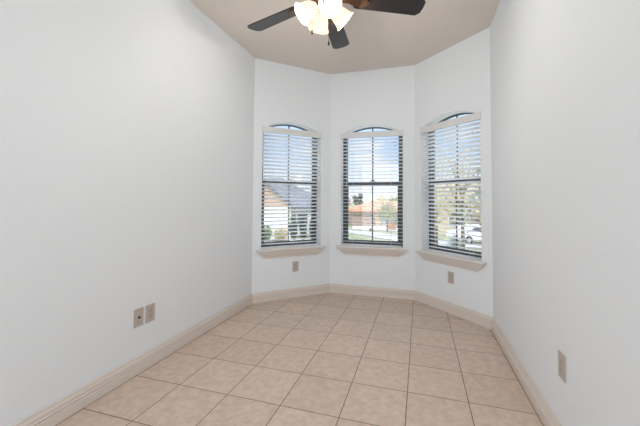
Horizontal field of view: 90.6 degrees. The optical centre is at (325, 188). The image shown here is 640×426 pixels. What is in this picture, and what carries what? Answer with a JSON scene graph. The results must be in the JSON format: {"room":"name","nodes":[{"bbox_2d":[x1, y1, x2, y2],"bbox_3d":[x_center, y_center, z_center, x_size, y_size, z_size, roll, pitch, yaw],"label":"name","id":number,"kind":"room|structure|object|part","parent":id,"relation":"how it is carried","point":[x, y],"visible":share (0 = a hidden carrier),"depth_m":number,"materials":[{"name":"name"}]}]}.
{"room":"empty room","nodes":[
{"label":"empty room","id":0,"kind":"room"},
{"bbox_2d":[0,0,254,425],"bbox_3d":[-1.723,-0.216,0.751,0.170,2.742,5.986,0,-2,16],"label":"wall","id":1,"kind":"structure","parent":0,"point":[127,126],"depth_m":1.90,"materials":[{"name":"white paint"}]},
{"bbox_2d":[12,294,251,425],"bbox_3d":[-1.628,1.101,0.724,0.016,0.108,5.744,0,-2,16],"label":"baseboard","id":2,"kind":"structure","parent":1,"relation":"attached to","point":[56,412],"depth_m":1.95,"materials":[{"name":"beige paint"}]},
{"bbox_2d":[133,307,143,327],"bbox_3d":[-1.227,0.845,2.080,0.016,0.117,0.073,0,-2,16],"label":"cable wall plate","id":3,"kind":"object","parent":1,"relation":"attached to","point":[138,313],"visible":1,"depth_m":2.08,"materials":[{"name":"beige plastic"}]},
{"bbox_2d":[145,303,154,322],"bbox_3d":[-1.205,0.850,2.172,0.007,0.117,0.073,0,-2,16],"label":"wall outlet","id":4,"kind":"object","parent":1,"relation":"attached to","point":[150,309],"visible":1,"depth_m":2.17,"materials":[{"name":"beige plastic"}]},
{"bbox_2d":[251,58,330,293],"bbox_3d":[-0.422,-0.097,3.825,1.113,2.742,0.170,1,-2,-27],"label":"wall","id":5,"kind":"structure","parent":0,"point":[283,93],"depth_m":3.75,"materials":[{"name":"white paint"}]},
{"bbox_2d":[256,124,325,258],"bbox_3d":[-0.420,0.001,3.792,0.850,1.584,0.216,1,-2,-27],"label":"window","id":6,"kind":"structure","parent":5,"relation":"in","point":[267,253],"depth_m":3.78,"materials":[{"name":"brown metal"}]},
{"bbox_3d":[-0.455,0.284,3.846,0.684,0.762,0.020,1,-2,-27],"label":"sash","id":7,"kind":"part","parent":6,"relation":"part of","materials":[{"name":"glass"}]},
{"bbox_3d":[-0.461,-0.412,3.890,0.682,0.736,0.020,1,-2,-27],"label":"sash","id":8,"kind":"part","parent":6,"relation":"part of","materials":[{"name":"clear glass"}]},
{"bbox_3d":[-0.414,0.695,3.746,0.850,0.018,0.169,1,-2,-27],"label":"sill","id":9,"kind":"part","parent":6,"relation":"part of","materials":[{"name":"white paint"}]},
{"bbox_2d":[261,126,321,248],"bbox_3d":[-0.407,-0.011,3.768,0.770,1.391,0.086,1,-2,-27],"label":"window blind","id":10,"kind":"object","parent":6,"relation":"attached to","point":[265,129],"visible":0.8,"depth_m":3.77,"materials":[{"name":"white plastic"}]},
{"bbox_3d":[-0.623,-0.002,3.672,0.002,1.321,0.057,1,-2,-28],"label":"ladder cord","id":11,"kind":"part","parent":10,"relation":"part of","materials":[{"name":"white fabric"}]},
{"bbox_3d":[-0.418,0.677,3.756,0.732,0.014,0.050,1,-2,-27],"label":"rail","id":12,"kind":"part","parent":10,"relation":"part of","materials":[{"name":"white plastic"}]},
{"bbox_3d":[-0.206,0.008,3.889,0.002,1.321,0.057,1,-2,-27],"label":"ladder cord","id":13,"kind":"part","parent":10,"relation":"part of","materials":[{"name":"white fabric"}]},
{"bbox_3d":[-0.387,0.746,3.693,0.840,0.088,0.046,1,-2,-27],"label":"sill moulding","id":14,"kind":"part","parent":6,"relation":"part of","materials":[{"name":"beige paint"}]},
{"bbox_2d":[252,283,329,303],"bbox_3d":[-0.385,1.216,3.696,0.973,0.108,0.016,1,-2,-27],"label":"baseboard","id":15,"kind":"structure","parent":5,"relation":"attached to","point":[268,296],"depth_m":3.67,"materials":[{"name":"beige paint"}]},
{"bbox_2d":[292,261,297,271],"bbox_3d":[-0.359,0.912,3.724,0.073,0.117,0.008,1,-2,-28],"label":"wall outlet","id":16,"kind":"object","parent":5,"relation":"attached to","point":[295,263],"visible":1,"depth_m":3.72,"materials":[{"name":"beige plastic"}]},
{"bbox_2d":[54,293,544,425],"bbox_3d":[-0.387,1.223,0.710,2.742,0.120,6.770,0,-2,16],"label":"floor","id":17,"kind":"structure","parent":0,"point":[325,359],"depth_m":2.04,"materials":[{"name":"beige tile"}]},
{"bbox_2d":[189,0,499,73],"bbox_3d":[-0.369,-1.652,0.814,3.302,0.150,7.331,0,-2,16],"label":"ceiling","id":18,"kind":"structure","parent":0,"point":[377,40],"depth_m":3.03,"materials":[{"name":"beige paint"}]},
{"bbox_2d":[247,0,425,48],"bbox_3d":[-0.009,-1.225,2.072,1.268,0.606,1.236,0,-2,16],"label":"ceiling fan","id":19,"kind":"object","parent":18,"relation":"hanging from","point":[331,17],"visible":1,"depth_m":2.08,"materials":[{"name":"brown metal"}]},
{"bbox_3d":[-0.369,-1.212,2.268,0.468,0.034,0.142,-1,-3,34],"label":"fan blade","id":20,"kind":"part","parent":19,"relation":"part of","materials":[{"name":"brown wood"}]},
{"bbox_3d":[-0.132,-1.108,1.979,0.148,0.148,0.143,0,-2,16],"label":"lamp shade","id":21,"kind":"part","parent":19,"relation":"part of","materials":[{"name":"white glass"}]},
{"bbox_3d":[-0.051,-1.101,2.137,0.143,0.148,0.148,0,-2,16],"label":"lamp shade","id":22,"kind":"part","parent":19,"relation":"part of","materials":[{"name":"white glass"}]},
{"bbox_3d":[0.015,-1.132,1.928,0.059,0.072,0.072,0,-2,16],"label":"light bulb","id":23,"kind":"part","parent":19,"relation":"part of","materials":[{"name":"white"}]},
{"bbox_3d":[0.027,-1.110,1.899,0.143,0.148,0.148,0,-2,16],"label":"lamp shade","id":24,"kind":"part","parent":19,"relation":"part of","materials":[{"name":"white glass"}]},
{"bbox_3d":[0.082,-1.203,2.446,0.142,0.034,0.468,0,-2,12],"label":"fan blade","id":25,"kind":"part","parent":19,"relation":"part of","materials":[{"name":"brown wood"}]},
{"bbox_3d":[0.107,-1.103,2.057,0.148,0.148,0.143,0,-2,16],"label":"lamp shade","id":26,"kind":"part","parent":19,"relation":"part of","materials":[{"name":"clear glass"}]},
{"bbox_3d":[0.418,-1.214,2.083,0.468,0.034,0.142,1,-2,-8],"label":"fan blade","id":27,"kind":"part","parent":19,"relation":"part of","materials":[{"name":"brown wood"}]},
{"bbox_2d":[329,65,414,289],"bbox_3d":[0.568,-0.087,3.915,1.164,2.742,0.180,0,-2,16],"label":"wall","id":28,"kind":"structure","parent":0,"point":[385,98],"depth_m":3.83,"materials":[{"name":"white paint"}]},
{"bbox_2d":[336,127,407,256],"bbox_3d":[0.561,0.011,3.885,0.850,1.584,0.216,0,-2,16],"label":"window","id":29,"kind":"structure","parent":28,"relation":"in","point":[345,249],"depth_m":3.87,"materials":[{"name":"brown metal"}]},
{"bbox_2d":[340,130,403,247],"bbox_3d":[0.554,-0.002,3.859,0.770,1.391,0.086,0,-2,16],"label":"window blind","id":30,"kind":"object","parent":29,"relation":"attached to","point":[390,133],"visible":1,"depth_m":3.86,"materials":[{"name":"white plastic"}]},
{"bbox_3d":[0.553,0.687,3.848,0.732,0.014,0.050,0,-2,16],"label":"rail","id":31,"kind":"part","parent":30,"relation":"part of","materials":[{"name":"white plastic"}]},
{"bbox_3d":[0.550,0.704,3.838,0.850,0.018,0.169,0,-2,16],"label":"sill","id":32,"kind":"part","parent":29,"relation":"part of","materials":[{"name":"white paint"}]},
{"bbox_3d":[0.534,0.755,3.780,0.840,0.088,0.046,0,-2,16],"label":"sill moulding","id":33,"kind":"part","parent":29,"relation":"part of","materials":[{"name":"beige paint"}]},
{"bbox_3d":[0.590,-0.402,3.991,0.682,0.736,0.020,0,-2,16],"label":"sash","id":34,"kind":"part","parent":29,"relation":"part of","materials":[{"name":"clear glass"}]},
{"bbox_3d":[0.579,0.294,3.945,0.684,0.762,0.020,0,-2,16],"label":"sash","id":35,"kind":"part","parent":29,"relation":"part of","materials":[{"name":"clear glass"}]},
{"bbox_2d":[330,283,414,299],"bbox_3d":[0.533,1.225,3.779,1.026,0.108,0.016,0,-2,16],"label":"baseboard","id":36,"kind":"structure","parent":28,"relation":"attached to","point":[334,288],"depth_m":3.77,"materials":[{"name":"beige paint"}]},
{"bbox_2d":[415,27,492,316],"bbox_3d":[1.341,-0.104,3.318,0.170,2.742,1.091,2,-2,-29],"label":"wall","id":37,"kind":"structure","parent":0,"point":[455,80],"depth_m":3.19,"materials":[{"name":"white paint"}]},
{"bbox_2d":[415,113,486,271],"bbox_3d":[1.315,-0.005,3.306,0.216,1.584,0.850,2,-2,-29],"label":"window","id":38,"kind":"structure","parent":37,"relation":"in","point":[475,265],"depth_m":3.33,"materials":[{"name":"brown metal"}]},
{"bbox_2d":[420,112,481,259],"bbox_3d":[1.291,-0.018,3.293,0.086,1.391,0.770,2,-2,-29],"label":"window blind","id":39,"kind":"object","parent":38,"relation":"attached to","point":[473,117],"visible":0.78,"depth_m":3.26,"materials":[{"name":"white plastic"}]},
{"bbox_3d":[1.190,0.003,3.505,0.057,1.321,0.002,2,-2,-29],"label":"ladder cord","id":40,"kind":"part","parent":39,"relation":"part of","materials":[{"name":"white plastic"}]},
{"bbox_3d":[1.299,0.671,3.275,0.050,0.014,0.732,2,-2,-29],"label":"rail","id":41,"kind":"part","parent":39,"relation":"part of","materials":[{"name":"white plastic"}]},
{"bbox_3d":[1.417,-0.010,3.094,0.057,1.321,0.002,2,-2,-29],"label":"ladder cord","id":42,"kind":"part","parent":39,"relation":"part of","materials":[{"name":"white fabric"}]},
{"bbox_3d":[1.290,0.689,3.269,0.169,0.018,0.850,2,-2,-29],"label":"sill","id":43,"kind":"part","parent":38,"relation":"part of","materials":[{"name":"white paint"}]},
{"bbox_3d":[1.239,0.740,3.240,0.046,0.088,0.840,2,-2,-29],"label":"sill moulding","id":44,"kind":"part","parent":38,"relation":"part of","materials":[{"name":"beige paint"}]},
{"bbox_3d":[1.400,-0.419,3.366,0.020,0.736,0.682,2,-2,-29],"label":"sash","id":45,"kind":"part","parent":38,"relation":"part of","materials":[{"name":"clear glass"}]},
{"bbox_3d":[1.389,-0.051,3.348,0.048,1.488,0.752,2,-2,-29],"label":"frame","id":46,"kind":"part","parent":38,"relation":"part of","materials":[{"name":"brown metal"}]},
{"bbox_3d":[1.376,0.277,3.331,0.020,0.762,0.684,2,-2,-29],"label":"sash","id":47,"kind":"part","parent":38,"relation":"part of","materials":[{"name":"clear glass"}]},
{"bbox_2d":[448,271,453,283],"bbox_3d":[1.268,0.902,3.219,0.008,0.117,0.073,2,-2,-29],"label":"wall outlet","id":48,"kind":"object","parent":37,"relation":"attached to","point":[450,274],"visible":1,"depth_m":3.21,"materials":[{"name":"beige plastic"}]},
{"bbox_2d":[415,290,492,329],"bbox_3d":[1.251,1.210,3.226,0.016,0.108,0.949,2,-2,-29],"label":"baseboard","id":49,"kind":"structure","parent":37,"relation":"attached to","point":[473,316],"depth_m":3.15,"materials":[{"name":"beige paint"}]},
{"bbox_2d":[490,0,639,425],"bbox_3d":[0.746,-0.226,0.030,0.170,2.742,6.004,0,-2,16],"label":"wall","id":50,"kind":"structure","parent":0,"point":[565,74],"depth_m":1.36,"materials":[{"name":"white paint"}]},
{"bbox_2d":[492,318,561,425],"bbox_3d":[0.663,1.091,0.056,0.016,0.108,5.763,0,-2,16],"label":"baseboard","id":51,"kind":"structure","parent":50,"relation":"attached to","point":[548,417],"depth_m":1.89,"materials":[{"name":"beige paint"}]},
{"bbox_2d":[558,350,565,382],"bbox_3d":[1.077,0.810,1.447,0.007,0.117,0.073,0,-2,16],"label":"wall outlet","id":52,"kind":"object","parent":50,"relation":"attached to","point":[561,358],"visible":1,"depth_m":1.44,"materials":[{"name":"beige plastic"}]},
{"label":"outside","id":53,"kind":"structure","parent":0,"visible":0},
{"bbox_2d":[264,203,481,251],"bbox_3d":[41.139,6.180,138.907,320.000,5.850,310.000,0,-2,16],"label":"ground","id":54,"kind":"structure","parent":53,"point":[355,237],"depth_m":29.26,"materials":[{"name":"green plant"}]},
{"bbox_2d":[264,226,271,239],"bbox_3d":[-3.909,2.865,20.512,1.001,1.064,1.019,0,-2,16],"label":"shrub","id":55,"kind":"object","parent":54,"relation":"on","point":[265,234],"visible":0.41,"depth_m":20.36,"materials":[{"name":"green plant"}]},
{"bbox_2d":[274,227,287,240],"bbox_3d":[-2.953,2.966,20.787,1.048,0.994,1.006,0,-2,-3],"label":"shrub","id":56,"kind":"object","parent":54,"relation":"on","point":[275,230],"visible":0.58,"depth_m":20.62,"materials":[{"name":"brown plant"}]},
{"bbox_2d":[263,175,310,238],"bbox_3d":[-7.214,1.392,31.836,14.800,6.000,12.900,1,-2,-8],"label":"gabled house","id":57,"kind":"structure","parent":54,"relation":"on","point":[265,204],"depth_m":26.20,"materials":[{"name":"beige paint"}]},
{"bbox_3d":[-5.129,3.090,25.841,3.100,2.200,0.070,1,-2,-8],"label":"garage door","id":58,"kind":"part","parent":57,"relation":"part of","materials":[{"name":"white"}]},
{"bbox_3d":[-2.171,2.732,29.253,0.940,1.040,0.025,1,-2,-8],"label":"pane","id":59,"kind":"part","parent":57,"relation":"part of","materials":[{"name":"clear glass"}]},
{"bbox_2d":[289,215,298,239],"bbox_3d":[-2.309,2.688,22.438,0.718,1.986,0.751,0,-2,16],"label":"shrub","id":60,"kind":"object","parent":54,"relation":"on","point":[291,222],"visible":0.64,"depth_m":22.28,"materials":[{"name":"green plant"}]},
{"bbox_2d":[299,218,306,239],"bbox_3d":[-1.642,2.847,22.618,0.654,1.759,0.682,0,-2,16],"label":"shrub","id":61,"kind":"object","parent":54,"relation":"on","point":[300,229],"visible":0.66,"depth_m":22.52,"materials":[{"name":"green plant"}]},
{"bbox_2d":[352,193,363,204],"bbox_3d":[8.636,4.084,85.151,3.265,5.860,3.356,0,-2,16],"label":"tree","id":62,"kind":"object","parent":54,"relation":"on","point":[356,202],"visible":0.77,"depth_m":84.55,"materials":[{"name":"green plant"}]},
{"bbox_2d":[349,201,397,225],"bbox_3d":[9.669,3.901,52.396,12.900,3.750,10.400,0,-2,0],"label":"house","id":63,"kind":"structure","parent":54,"relation":"on","point":[352,217],"depth_m":47.89,"materials":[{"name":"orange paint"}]},
{"bbox_3d":[9.514,4.611,47.847,2.800,2.000,0.080,0,-2,0],"label":"garage door","id":64,"kind":"part","parent":63,"relation":"part of","materials":[{"name":"grey"}]},
{"bbox_2d":[375,195,392,200],"bbox_3d":[16.669,4.499,89.847,6.386,5.424,6.027,0,-2,16],"label":"tree","id":65,"kind":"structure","parent":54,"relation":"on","point":[380,197],"depth_m":90.21,"materials":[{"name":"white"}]},
{"bbox_2d":[374,201,397,231],"bbox_3d":[7.049,3.053,35.852,2.797,3.786,3.038,2,-2,-32],"label":"tree","id":66,"kind":"object","parent":54,"relation":"on","point":[386,207],"visible":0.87,"depth_m":35.60,"materials":[{"name":"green plant"}]},
{"bbox_2d":[388,223,397,229],"bbox_3d":[8.191,4.678,39.373,1.622,0.981,1.548,0,-2,16],"label":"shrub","id":67,"kind":"object","parent":54,"relation":"on","point":[390,225],"visible":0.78,"depth_m":39.09,"materials":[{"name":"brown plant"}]},
{"bbox_2d":[434,185,465,244],"bbox_3d":[7.308,1.423,21.024,3.887,4.835,3.437,1,-2,-19],"label":"tree","id":68,"kind":"object","parent":54,"relation":"on","point":[436,213],"visible":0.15,"depth_m":20.86,"materials":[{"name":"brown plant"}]},
{"bbox_3d":[7.312,0.720,21.049,3.887,3.429,3.437,1,-2,-19],"label":"crown","id":69,"kind":"part","parent":68,"relation":"part of","materials":[{"name":"green plant"}]},
{"bbox_2d":[434,139,480,248],"bbox_3d":[6.431,0.342,15.254,4.077,5.467,4.387,0,-2,16],"label":"tree","id":70,"kind":"object","parent":54,"relation":"on","point":[459,193],"visible":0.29,"depth_m":14.86,"materials":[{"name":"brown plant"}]},
{"bbox_2d":[434,183,480,234],"bbox_3d":[17.726,2.107,36.952,15.200,5.800,9.200,0,-2,0],"label":"stone house","id":71,"kind":"structure","parent":54,"relation":"on","point":[448,218],"depth_m":32.90,"materials":[{"name":"beige stone"}]},
{"bbox_3d":[13.369,3.183,32.847,1.140,1.340,0.025,0,-2,0],"label":"pane","id":72,"kind":"part","parent":71,"relation":"part of","materials":[{"name":"clear glass"}]},
{"bbox_2d":[457,169,480,233],"bbox_3d":[5.282,0.618,10.573,1.379,3.715,1.560,2,-3,-41],"label":"tree","id":73,"kind":"object","parent":54,"relation":"on","point":[473,197],"visible":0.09,"depth_m":10.62,"materials":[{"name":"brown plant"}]},
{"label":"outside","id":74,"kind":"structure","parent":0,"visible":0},
{"bbox_2d":[352,226,397,231],"bbox_3d":[6.347,5.166,41.792,7.287,0.215,10.252,0,-2,16],"label":"driveway","id":75,"kind":"structure","parent":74,"point":[379,228],"depth_m":40.87,"materials":[{"name":"beige concrete"}]},
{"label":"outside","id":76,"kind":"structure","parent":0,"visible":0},
{"bbox_3d":[1.624,1.938,7.220,11.000,0.414,6.100,0,-2,16],"label":"patio","id":77,"kind":"object","parent":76,"visible":0},
{"bbox_2d":[444,234,466,248],"bbox_3d":[3.683,1.674,8.898,0.947,1.036,1.030,-2,-3,45],"label":"shrub","id":78,"kind":"object","parent":77,"relation":"on","point":[453,239],"visible":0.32,"depth_m":8.92,"materials":[{"name":"green plant"}]},
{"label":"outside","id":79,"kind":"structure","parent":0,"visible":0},
{"bbox_2d":[348,230,481,247],"bbox_3d":[4.804,4.360,29.973,5.901,0.737,28.796,2,-3,-35],"label":"street","id":80,"kind":"structure","parent":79,"point":[376,235],"depth_m":29.88,"materials":[{"name":"grey asphalt"}]},
{"bbox_2d":[446,224,480,243],"bbox_3d":[12.131,3.604,25.387,4.458,1.399,1.816,1,-2,-10],"label":"car","id":81,"kind":"object","parent":80,"relation":"on","point":[467,228],"visible":0.25,"depth_m":24.43,"materials":[{"name":"white paint"}]}
]}

